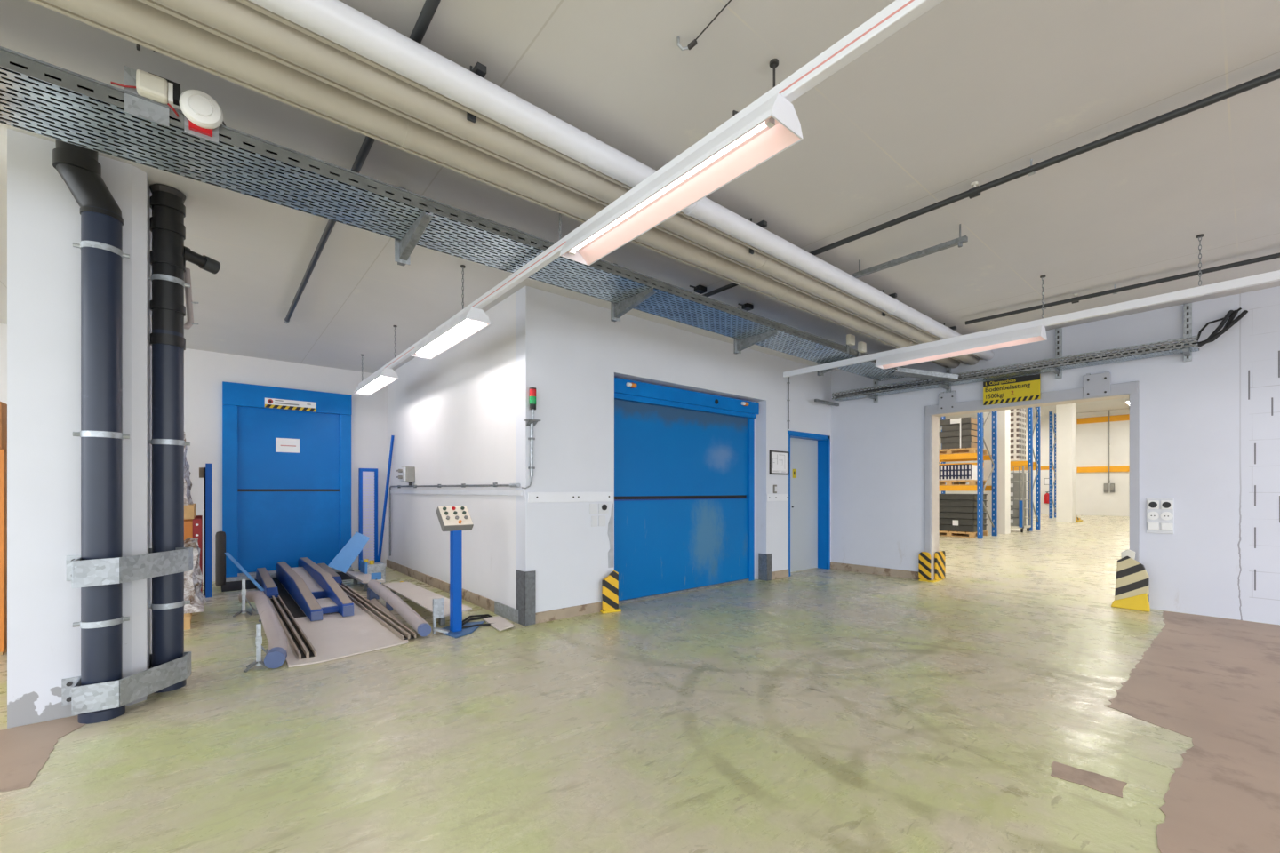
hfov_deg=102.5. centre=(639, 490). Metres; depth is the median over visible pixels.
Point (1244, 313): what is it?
cable
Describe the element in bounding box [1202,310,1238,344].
cable
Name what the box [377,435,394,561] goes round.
bar
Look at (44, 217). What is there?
wall pillar
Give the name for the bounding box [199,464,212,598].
post
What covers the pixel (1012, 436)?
crate
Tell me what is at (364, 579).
cover plate
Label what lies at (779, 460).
framed piece
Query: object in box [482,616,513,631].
sheet
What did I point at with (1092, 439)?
wall
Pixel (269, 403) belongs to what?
warning label
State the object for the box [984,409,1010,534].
column
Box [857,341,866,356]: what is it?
box
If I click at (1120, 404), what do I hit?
ceiling
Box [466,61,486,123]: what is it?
hanger
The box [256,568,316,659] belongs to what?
rail
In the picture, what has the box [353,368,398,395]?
light
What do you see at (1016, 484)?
bin
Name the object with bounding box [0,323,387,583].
wall
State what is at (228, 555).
bar
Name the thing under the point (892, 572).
baseboard
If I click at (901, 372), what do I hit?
branch
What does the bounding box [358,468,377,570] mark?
frame
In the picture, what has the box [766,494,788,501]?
rail
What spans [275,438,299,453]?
paper notice
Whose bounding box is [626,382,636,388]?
lamp
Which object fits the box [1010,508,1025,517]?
bin
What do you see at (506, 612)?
plate
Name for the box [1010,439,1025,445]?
crate
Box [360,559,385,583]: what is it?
box
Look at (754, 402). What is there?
lift
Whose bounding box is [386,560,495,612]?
baseboard
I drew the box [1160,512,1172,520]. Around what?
outlet
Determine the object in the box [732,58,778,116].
hanger
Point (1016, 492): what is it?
bin
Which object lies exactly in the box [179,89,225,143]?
fire alarm
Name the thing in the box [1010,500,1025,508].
bin
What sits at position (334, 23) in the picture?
ceiling pipe
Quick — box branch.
[814,367,958,406]
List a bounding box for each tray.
[0,46,908,381]
[831,335,1199,401]
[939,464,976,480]
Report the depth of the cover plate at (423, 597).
5.49 m
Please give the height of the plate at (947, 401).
0.255 m
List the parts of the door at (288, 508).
panel, panel, sill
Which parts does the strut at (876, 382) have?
arm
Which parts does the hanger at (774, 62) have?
ceiling plate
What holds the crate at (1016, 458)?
on the rack at (1037, 426)
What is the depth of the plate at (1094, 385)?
5.71 m
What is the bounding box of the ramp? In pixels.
[256,557,407,667]
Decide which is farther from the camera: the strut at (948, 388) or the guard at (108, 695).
the strut at (948, 388)
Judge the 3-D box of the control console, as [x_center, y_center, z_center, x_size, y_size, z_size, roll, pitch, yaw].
[-1.589,0.696,4.639,0.338,1.109,0.520,0,0,26]
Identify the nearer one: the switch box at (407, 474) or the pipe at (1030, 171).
the pipe at (1030, 171)
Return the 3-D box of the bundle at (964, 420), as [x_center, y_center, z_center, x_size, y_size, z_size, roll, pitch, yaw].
[8.885,-1.869,14.194,0.940,0.155,0.737,0,0,-40]
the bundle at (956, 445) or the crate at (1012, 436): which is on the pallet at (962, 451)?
the bundle at (956, 445)
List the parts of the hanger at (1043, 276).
chain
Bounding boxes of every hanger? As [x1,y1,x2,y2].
[360,354,364,381]
[392,325,397,357]
[460,264,465,309]
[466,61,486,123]
[559,213,561,239]
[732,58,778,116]
[749,217,767,254]
[881,289,896,316]
[1040,274,1046,318]
[1196,233,1204,286]
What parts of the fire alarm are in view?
mounting plate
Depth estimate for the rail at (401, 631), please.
5.12 m
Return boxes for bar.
[224,552,264,591]
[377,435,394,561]
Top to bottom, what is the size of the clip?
0.070 m
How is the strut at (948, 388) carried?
attached to the wall at (1210, 423)
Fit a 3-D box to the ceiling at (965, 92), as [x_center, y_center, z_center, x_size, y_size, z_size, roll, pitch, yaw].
[-0.200,-2.025,3.716,11.270,0.250,12.750,0,0,-40]
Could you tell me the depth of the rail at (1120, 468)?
25.45 m
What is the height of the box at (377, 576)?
0.235 m
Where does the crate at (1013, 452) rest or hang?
on the crate at (1016, 458)
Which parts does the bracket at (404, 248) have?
plate, arm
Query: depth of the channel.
3.89 m
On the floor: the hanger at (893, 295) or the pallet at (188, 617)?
the pallet at (188, 617)
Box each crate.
[0,449,7,655]
[939,494,987,500]
[939,499,987,506]
[939,505,987,512]
[939,512,986,519]
[939,518,987,525]
[939,524,987,532]
[1010,408,1025,414]
[1010,412,1025,419]
[1010,417,1025,424]
[1010,423,1025,430]
[1010,428,1025,435]
[1010,433,1025,440]
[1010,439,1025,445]
[1010,444,1025,450]
[1010,449,1025,455]
[1010,455,1025,461]
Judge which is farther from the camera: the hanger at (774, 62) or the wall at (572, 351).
the wall at (572, 351)
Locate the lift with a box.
[753,401,755,579]
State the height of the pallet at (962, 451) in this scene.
0.144 m
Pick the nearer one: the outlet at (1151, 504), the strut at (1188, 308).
the strut at (1188, 308)
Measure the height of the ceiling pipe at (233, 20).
0.167 m
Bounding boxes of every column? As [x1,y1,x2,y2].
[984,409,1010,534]
[1056,403,1075,522]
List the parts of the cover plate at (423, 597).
leg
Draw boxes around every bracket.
[394,186,432,266]
[610,263,656,321]
[733,306,739,353]
[733,306,779,353]
[817,336,842,375]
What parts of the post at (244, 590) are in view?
post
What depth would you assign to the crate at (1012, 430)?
16.27 m
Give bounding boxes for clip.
[136,43,156,52]
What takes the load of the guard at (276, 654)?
on the floor
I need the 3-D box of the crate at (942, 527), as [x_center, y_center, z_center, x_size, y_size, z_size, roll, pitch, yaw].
[8.816,1.015,14.323,1.080,0.154,1.190,0,0,-40]
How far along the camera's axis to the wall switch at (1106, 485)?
25.32 m
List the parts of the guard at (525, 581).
guard plate, guard plate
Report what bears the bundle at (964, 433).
on the bundle at (964, 439)
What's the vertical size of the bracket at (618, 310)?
0.475 m
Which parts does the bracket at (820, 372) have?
arm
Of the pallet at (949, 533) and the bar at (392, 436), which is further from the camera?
the pallet at (949, 533)
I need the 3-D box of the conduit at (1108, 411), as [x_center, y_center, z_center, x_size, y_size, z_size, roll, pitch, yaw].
[23.087,-2.150,25.280,0.130,3.600,0.040,0,0,-40]
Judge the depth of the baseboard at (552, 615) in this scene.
5.09 m
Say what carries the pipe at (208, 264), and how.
attached to the drain pipe at (169, 255)
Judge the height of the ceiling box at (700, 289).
0.045 m
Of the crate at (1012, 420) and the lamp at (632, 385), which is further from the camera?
the crate at (1012, 420)
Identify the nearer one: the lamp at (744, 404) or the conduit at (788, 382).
the lamp at (744, 404)
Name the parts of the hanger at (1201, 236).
chain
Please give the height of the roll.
0.710 m
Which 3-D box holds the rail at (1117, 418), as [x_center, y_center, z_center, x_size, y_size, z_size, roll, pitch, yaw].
[23.395,-3.530,24.951,0.080,0.280,3.350,0,0,-40]
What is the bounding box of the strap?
[960,417,960,448]
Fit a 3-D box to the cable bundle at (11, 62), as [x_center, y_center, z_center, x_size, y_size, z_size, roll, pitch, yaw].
[-0.547,-1.583,3.670,10.480,0.061,0.451,0,0,-40]
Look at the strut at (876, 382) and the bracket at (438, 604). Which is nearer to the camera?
the bracket at (438, 604)
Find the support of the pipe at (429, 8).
hanging from the ceiling at (965, 92)
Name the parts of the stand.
leg, leg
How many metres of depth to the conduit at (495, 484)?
6.41 m
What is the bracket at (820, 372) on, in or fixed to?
attached to the ceiling at (965, 92)
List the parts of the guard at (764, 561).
guard plate, guard plate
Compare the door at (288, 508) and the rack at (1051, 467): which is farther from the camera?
the rack at (1051, 467)
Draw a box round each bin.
[1010,472,1025,480]
[1010,481,1025,490]
[1010,490,1025,499]
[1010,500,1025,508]
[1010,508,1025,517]
[1010,517,1025,526]
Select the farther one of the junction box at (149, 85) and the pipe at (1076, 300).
the pipe at (1076, 300)
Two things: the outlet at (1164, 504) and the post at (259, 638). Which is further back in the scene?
the outlet at (1164, 504)
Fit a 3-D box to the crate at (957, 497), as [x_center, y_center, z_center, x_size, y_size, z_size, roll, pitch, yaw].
[8.816,0.175,14.323,1.080,0.154,1.190,0,0,-40]
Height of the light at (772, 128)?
0.101 m
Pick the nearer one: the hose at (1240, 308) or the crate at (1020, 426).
the hose at (1240, 308)
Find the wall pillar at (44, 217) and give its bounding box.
[7,128,151,728]
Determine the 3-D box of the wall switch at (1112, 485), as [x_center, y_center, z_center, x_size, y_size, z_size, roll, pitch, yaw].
[23.168,-0.125,25.191,0.120,0.450,0.160,0,0,-40]
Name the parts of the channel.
rod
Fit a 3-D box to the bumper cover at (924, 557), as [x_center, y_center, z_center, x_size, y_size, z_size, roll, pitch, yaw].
[4.090,1.050,7.194,0.445,0.400,0.205,0,0,-40]
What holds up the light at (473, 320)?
attached to the rail at (898, 14)
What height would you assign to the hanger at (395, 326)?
0.376 m
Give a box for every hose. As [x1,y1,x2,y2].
[1195,307,1241,343]
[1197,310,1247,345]
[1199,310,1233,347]
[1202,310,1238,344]
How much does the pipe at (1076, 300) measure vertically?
0.093 m
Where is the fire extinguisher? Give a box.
[1043,491,1048,503]
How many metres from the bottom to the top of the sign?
0.300 m
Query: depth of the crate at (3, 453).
3.90 m
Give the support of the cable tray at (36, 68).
on the bracket at (404, 248)
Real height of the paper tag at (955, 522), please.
0.180 m
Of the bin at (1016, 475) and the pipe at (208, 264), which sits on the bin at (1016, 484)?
the bin at (1016, 475)
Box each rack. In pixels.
[939,407,1040,531]
[939,410,997,538]
[983,411,1055,518]
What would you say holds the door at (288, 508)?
in the wall at (204, 372)
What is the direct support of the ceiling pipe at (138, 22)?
hanging from the hanger at (480, 69)
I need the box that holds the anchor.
[676,0,731,50]
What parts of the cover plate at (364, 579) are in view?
leg, plate, leg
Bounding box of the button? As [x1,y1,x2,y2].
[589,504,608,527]
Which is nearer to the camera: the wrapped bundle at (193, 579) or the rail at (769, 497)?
the wrapped bundle at (193, 579)
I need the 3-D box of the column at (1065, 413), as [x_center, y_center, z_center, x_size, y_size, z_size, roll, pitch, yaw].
[16.803,-1.350,20.268,0.600,5.200,0.490,0,0,-40]
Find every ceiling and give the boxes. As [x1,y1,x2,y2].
[0,0,1279,373]
[939,397,1129,425]
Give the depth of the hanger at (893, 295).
4.80 m
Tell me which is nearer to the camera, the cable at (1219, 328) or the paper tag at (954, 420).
the cable at (1219, 328)
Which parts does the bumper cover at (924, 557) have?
plate, plate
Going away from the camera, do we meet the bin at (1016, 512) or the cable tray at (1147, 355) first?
the cable tray at (1147, 355)
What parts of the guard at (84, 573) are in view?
return plate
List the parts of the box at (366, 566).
panel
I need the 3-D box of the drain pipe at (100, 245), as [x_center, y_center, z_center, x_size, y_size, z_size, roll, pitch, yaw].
[-3.011,-0.325,2.829,0.290,3.150,0.215,0,0,-40]
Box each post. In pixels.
[232,579,255,617]
[243,623,269,672]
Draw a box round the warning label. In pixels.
[264,398,316,411]
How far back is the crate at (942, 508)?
13.83 m
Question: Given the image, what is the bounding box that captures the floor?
[0,513,1279,852]
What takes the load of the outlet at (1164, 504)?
attached to the panel at (1160, 512)
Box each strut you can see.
[865,379,878,402]
[938,367,951,392]
[1050,328,1062,378]
[1182,303,1191,361]
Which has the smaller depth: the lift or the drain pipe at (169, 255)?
the drain pipe at (169, 255)
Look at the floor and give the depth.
2.65 m
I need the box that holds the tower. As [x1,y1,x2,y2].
[521,387,540,488]
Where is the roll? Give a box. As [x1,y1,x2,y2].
[215,531,225,585]
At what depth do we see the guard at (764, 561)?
7.14 m
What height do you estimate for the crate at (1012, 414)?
0.160 m
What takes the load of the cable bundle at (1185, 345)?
in the cable tray at (1147, 355)
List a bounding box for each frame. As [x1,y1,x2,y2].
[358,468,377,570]
[924,381,1139,580]
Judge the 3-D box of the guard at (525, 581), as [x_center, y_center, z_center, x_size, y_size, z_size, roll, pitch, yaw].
[-1.075,1.000,4.833,0.114,0.500,0.172,0,0,-40]
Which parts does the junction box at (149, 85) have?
mounting plate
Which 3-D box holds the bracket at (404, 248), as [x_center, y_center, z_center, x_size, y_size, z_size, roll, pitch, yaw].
[-1.345,-1.663,3.050,0.090,0.475,0.531,0,0,-40]
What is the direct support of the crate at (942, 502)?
on the crate at (942, 508)
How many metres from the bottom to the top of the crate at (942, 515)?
0.154 m
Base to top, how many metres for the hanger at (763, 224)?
0.245 m
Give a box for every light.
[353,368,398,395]
[410,307,490,359]
[560,93,803,265]
[875,325,1047,368]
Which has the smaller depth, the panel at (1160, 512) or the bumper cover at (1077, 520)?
the panel at (1160, 512)
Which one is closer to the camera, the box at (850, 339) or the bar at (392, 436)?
the box at (850, 339)
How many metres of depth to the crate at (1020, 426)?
16.27 m
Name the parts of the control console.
plate, post, plate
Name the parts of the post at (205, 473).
panel, post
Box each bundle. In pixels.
[0,61,896,377]
[184,432,193,505]
[184,537,206,614]
[834,340,1195,399]
[939,429,976,438]
[940,416,976,425]
[940,436,976,443]
[941,441,976,449]
[942,424,976,431]
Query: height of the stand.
0.950 m
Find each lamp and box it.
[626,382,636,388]
[741,401,748,406]
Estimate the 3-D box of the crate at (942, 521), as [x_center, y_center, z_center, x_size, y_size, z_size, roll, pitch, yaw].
[8.816,0.847,14.323,1.080,0.154,1.190,0,0,-40]
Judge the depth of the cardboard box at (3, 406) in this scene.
3.95 m
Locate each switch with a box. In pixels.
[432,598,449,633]
[773,485,776,493]
[1104,483,1108,492]
[1110,483,1114,492]
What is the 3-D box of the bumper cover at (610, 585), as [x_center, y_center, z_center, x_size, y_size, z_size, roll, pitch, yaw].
[-0.295,1.038,5.293,0.220,0.423,0.077,0,0,-25]
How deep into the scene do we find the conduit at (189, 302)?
3.41 m
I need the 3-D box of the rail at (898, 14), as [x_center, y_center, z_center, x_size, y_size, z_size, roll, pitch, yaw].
[-0.717,-1.482,3.413,0.045,0.065,10.150,0,0,-40]
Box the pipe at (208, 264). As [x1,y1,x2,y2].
[198,255,220,274]
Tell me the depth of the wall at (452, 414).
5.95 m
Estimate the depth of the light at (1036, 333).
4.98 m
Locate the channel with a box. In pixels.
[852,224,967,278]
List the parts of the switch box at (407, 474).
lid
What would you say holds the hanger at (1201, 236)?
hanging from the ceiling at (965, 92)
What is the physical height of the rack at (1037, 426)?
4.600 m
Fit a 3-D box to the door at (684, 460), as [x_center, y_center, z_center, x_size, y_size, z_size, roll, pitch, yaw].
[0.629,0.015,6.361,2.592,2.470,0.123,0,0,-40]
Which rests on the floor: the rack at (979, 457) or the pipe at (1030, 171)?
the rack at (979, 457)
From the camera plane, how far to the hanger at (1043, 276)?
4.54 m
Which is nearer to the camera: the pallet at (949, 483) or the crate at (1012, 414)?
the pallet at (949, 483)
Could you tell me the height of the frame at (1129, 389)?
2.420 m
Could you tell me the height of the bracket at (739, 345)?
0.475 m
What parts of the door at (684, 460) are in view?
panel, panel, sill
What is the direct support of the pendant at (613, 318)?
attached to the bracket at (618, 310)
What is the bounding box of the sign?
[983,374,1040,405]
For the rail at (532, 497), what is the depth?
5.05 m
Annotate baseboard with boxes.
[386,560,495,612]
[536,561,831,623]
[831,561,918,579]
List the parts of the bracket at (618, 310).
plate, arm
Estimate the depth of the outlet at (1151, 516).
5.39 m
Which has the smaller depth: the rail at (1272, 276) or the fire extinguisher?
the rail at (1272, 276)
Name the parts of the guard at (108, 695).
return plate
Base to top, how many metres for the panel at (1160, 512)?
0.370 m
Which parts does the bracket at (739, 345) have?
plate, arm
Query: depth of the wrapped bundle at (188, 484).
5.48 m
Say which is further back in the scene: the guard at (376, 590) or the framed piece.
the framed piece
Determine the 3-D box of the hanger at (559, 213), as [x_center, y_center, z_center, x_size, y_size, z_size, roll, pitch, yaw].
[-0.488,-1.712,3.141,0.040,0.376,0.040,0,0,-40]
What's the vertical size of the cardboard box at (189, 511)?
0.144 m
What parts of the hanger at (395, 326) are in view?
chain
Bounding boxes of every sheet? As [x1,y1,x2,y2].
[328,532,369,573]
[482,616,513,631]
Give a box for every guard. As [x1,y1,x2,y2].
[61,651,191,715]
[65,547,192,588]
[238,591,287,668]
[367,579,431,636]
[515,569,535,626]
[758,553,771,581]
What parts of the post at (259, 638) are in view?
post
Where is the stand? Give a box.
[184,515,202,592]
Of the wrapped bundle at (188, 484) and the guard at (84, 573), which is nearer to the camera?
the guard at (84, 573)
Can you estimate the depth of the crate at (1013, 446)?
16.27 m
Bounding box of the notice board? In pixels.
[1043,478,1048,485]
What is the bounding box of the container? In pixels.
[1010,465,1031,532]
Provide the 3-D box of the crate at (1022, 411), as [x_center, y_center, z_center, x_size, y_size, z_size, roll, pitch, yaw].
[12.050,-2.560,16.599,0.800,0.160,0.500,0,0,-40]
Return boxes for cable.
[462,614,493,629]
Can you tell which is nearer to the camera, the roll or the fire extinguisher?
the roll
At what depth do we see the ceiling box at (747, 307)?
5.22 m
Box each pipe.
[28,0,959,368]
[52,138,129,724]
[137,0,979,365]
[149,184,220,693]
[198,255,220,274]
[235,0,993,360]
[283,0,440,323]
[703,68,1279,296]
[965,252,1279,325]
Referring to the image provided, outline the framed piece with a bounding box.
[769,450,789,475]
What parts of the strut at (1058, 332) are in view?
arm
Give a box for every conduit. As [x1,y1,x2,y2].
[184,268,199,329]
[389,482,519,556]
[787,376,790,429]
[1108,410,1110,483]
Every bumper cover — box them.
[600,570,621,613]
[918,551,945,583]
[1075,513,1082,522]
[1111,549,1150,611]
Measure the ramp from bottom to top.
0.275 m
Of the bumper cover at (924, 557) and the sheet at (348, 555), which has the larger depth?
the bumper cover at (924, 557)
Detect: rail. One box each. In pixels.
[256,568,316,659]
[317,563,415,640]
[358,0,943,385]
[390,489,522,495]
[528,492,613,503]
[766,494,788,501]
[783,270,1279,377]
[1077,414,1129,423]
[1077,465,1129,472]
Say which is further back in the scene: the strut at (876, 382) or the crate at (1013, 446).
the crate at (1013, 446)
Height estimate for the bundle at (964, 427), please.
0.155 m
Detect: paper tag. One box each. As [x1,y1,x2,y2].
[950,418,960,423]
[952,520,958,525]
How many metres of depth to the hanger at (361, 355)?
7.19 m
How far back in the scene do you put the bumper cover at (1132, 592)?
5.41 m
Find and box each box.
[0,401,7,450]
[110,65,180,126]
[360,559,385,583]
[371,572,381,583]
[396,466,415,485]
[689,284,706,294]
[737,303,753,311]
[846,334,855,353]
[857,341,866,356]
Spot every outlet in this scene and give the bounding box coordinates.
[1147,500,1159,509]
[1147,512,1159,519]
[1160,500,1172,509]
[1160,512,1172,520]
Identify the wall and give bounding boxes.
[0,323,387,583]
[387,292,515,608]
[515,285,831,612]
[831,286,1279,624]
[939,408,1129,516]
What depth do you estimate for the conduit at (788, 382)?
7.43 m
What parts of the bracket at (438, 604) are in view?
post, plate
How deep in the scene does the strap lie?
13.79 m
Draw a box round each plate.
[344,570,384,591]
[382,582,471,625]
[494,600,518,623]
[938,390,956,411]
[1083,370,1110,397]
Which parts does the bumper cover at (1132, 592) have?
plate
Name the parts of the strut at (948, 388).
arm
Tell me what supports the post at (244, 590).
on the floor
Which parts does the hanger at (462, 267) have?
chain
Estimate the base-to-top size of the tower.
0.936 m
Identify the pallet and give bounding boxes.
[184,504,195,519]
[184,613,191,630]
[939,448,987,455]
[939,480,987,486]
[939,530,987,537]
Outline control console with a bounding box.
[435,505,484,638]
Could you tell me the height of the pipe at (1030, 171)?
0.093 m
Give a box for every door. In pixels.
[222,381,352,582]
[614,377,759,604]
[787,430,830,576]
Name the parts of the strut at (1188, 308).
arm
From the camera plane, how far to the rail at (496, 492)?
5.73 m
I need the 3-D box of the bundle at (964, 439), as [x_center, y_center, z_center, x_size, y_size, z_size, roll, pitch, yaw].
[8.908,-1.373,14.213,0.940,0.155,0.737,0,0,-40]
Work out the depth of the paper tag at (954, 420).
13.88 m
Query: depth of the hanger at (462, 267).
4.34 m
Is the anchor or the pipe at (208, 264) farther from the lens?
the pipe at (208, 264)
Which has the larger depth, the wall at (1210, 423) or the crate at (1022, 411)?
the crate at (1022, 411)
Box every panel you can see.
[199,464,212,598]
[1146,498,1174,534]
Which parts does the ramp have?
nose plate, nose plate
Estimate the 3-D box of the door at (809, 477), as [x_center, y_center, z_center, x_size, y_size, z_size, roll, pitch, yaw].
[2.516,0.190,7.885,1.138,2.120,0.214,0,0,-40]

